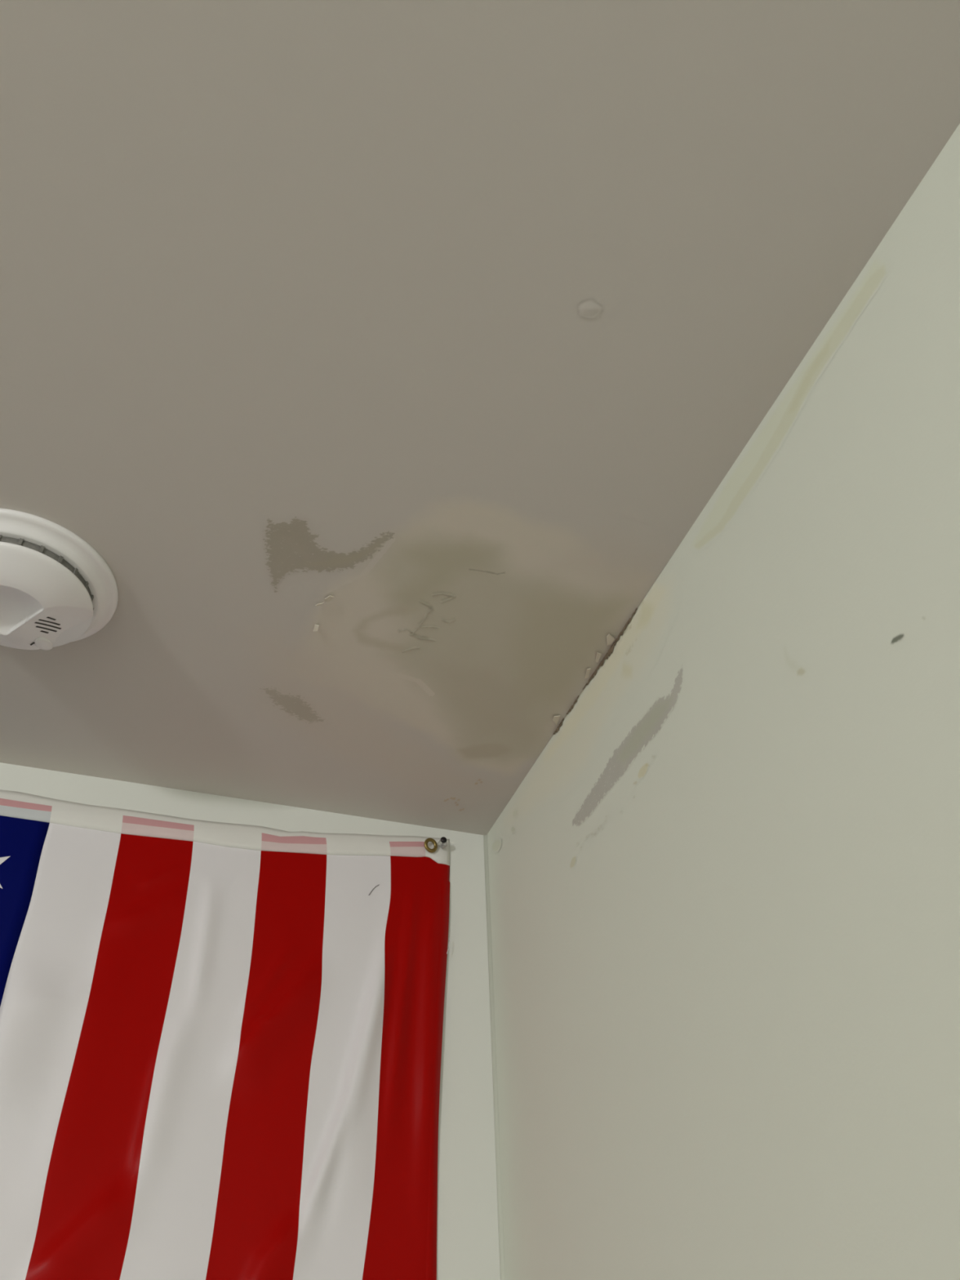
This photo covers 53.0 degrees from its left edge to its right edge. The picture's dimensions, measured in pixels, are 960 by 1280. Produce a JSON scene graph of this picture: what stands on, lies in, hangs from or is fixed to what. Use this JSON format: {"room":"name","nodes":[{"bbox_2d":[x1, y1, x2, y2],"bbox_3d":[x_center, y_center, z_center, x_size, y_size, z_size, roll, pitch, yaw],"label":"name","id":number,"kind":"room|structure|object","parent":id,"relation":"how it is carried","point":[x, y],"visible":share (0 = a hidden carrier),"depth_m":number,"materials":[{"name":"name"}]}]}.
{"room":"bedroom","nodes":[
{"label":"bedroom","id":0,"kind":"room"},
{"bbox_2d":[0,762,500,1279],"bbox_3d":[-1.581,0.838,-0.119,3.400,2.440,0.120,12,-44,-15],"label":"wall","id":1,"kind":"structure","parent":0,"point":[468,1229],"depth_m":0.96,"materials":[{"name":"paint"}]},
{"bbox_2d":[0,789,450,1279],"bbox_3d":[-0.430,0.706,0.439,0.895,1.548,0.021,12,-44,-15],"label":"flag","id":2,"kind":"object","parent":1,"relation":"attached to","point":[220,1051],"visible":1,"depth_m":0.85,"materials":[{"name":"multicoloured fabric"}]},
{"bbox_2d":[438,836,447,848],"bbox_3d":[-0.042,0.225,1.060,0.010,0.010,0.022,12,-44,-15],"label":"pin","id":3,"kind":"object","parent":1,"relation":"attached to","point":[442,843],"visible":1,"depth_m":1.05,"materials":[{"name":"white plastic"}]},
{"bbox_2d":[0,0,959,835],"bbox_3d":[-0.951,-1.428,-0.705,3.640,0.123,4.240,12,-44,-15],"label":"ceiling","id":4,"kind":"structure","parent":0,"point":[381,361],"depth_m":0.62,"materials":[{"name":"paint"}]},
{"bbox_2d":[0,508,118,650],"bbox_3d":[-0.370,-0.035,0.764,0.151,0.036,0.151,12,-44,-15],"label":"smoke detector","id":5,"kind":"object","parent":4,"relation":"attached to","point":[56,589],"visible":1,"depth_m":0.75,"materials":[{"name":"white plastic"}]},
{"bbox_2d":[0,534,93,610],"bbox_3d":[-0.370,-0.037,0.766,0.118,0.007,0.118,-11,-42,9],"label":"vent","id":6,"kind":"object","parent":5,"relation":"attached to","point":[64,564],"depth_m":0.74,"materials":[{"name":"white plastic"}]},
{"bbox_2d":[35,617,61,633],"bbox_3d":[-0.349,-0.013,0.777,0.017,0.012,0.028,1,-42,-4],"label":"grille","id":7,"kind":"object","parent":5,"relation":"attached to","point":[42,624],"depth_m":0.78,"materials":[{"name":"grey plastic"}]},
{"bbox_2d":[483,123,959,1279],"bbox_3d":[0.751,-0.133,-1.096,0.124,2.440,4.000,12,-44,-15],"label":"wall","id":8,"kind":"structure","parent":0,"point":[722,893],"depth_m":0.58,"materials":[{"name":"paint"}]}
]}

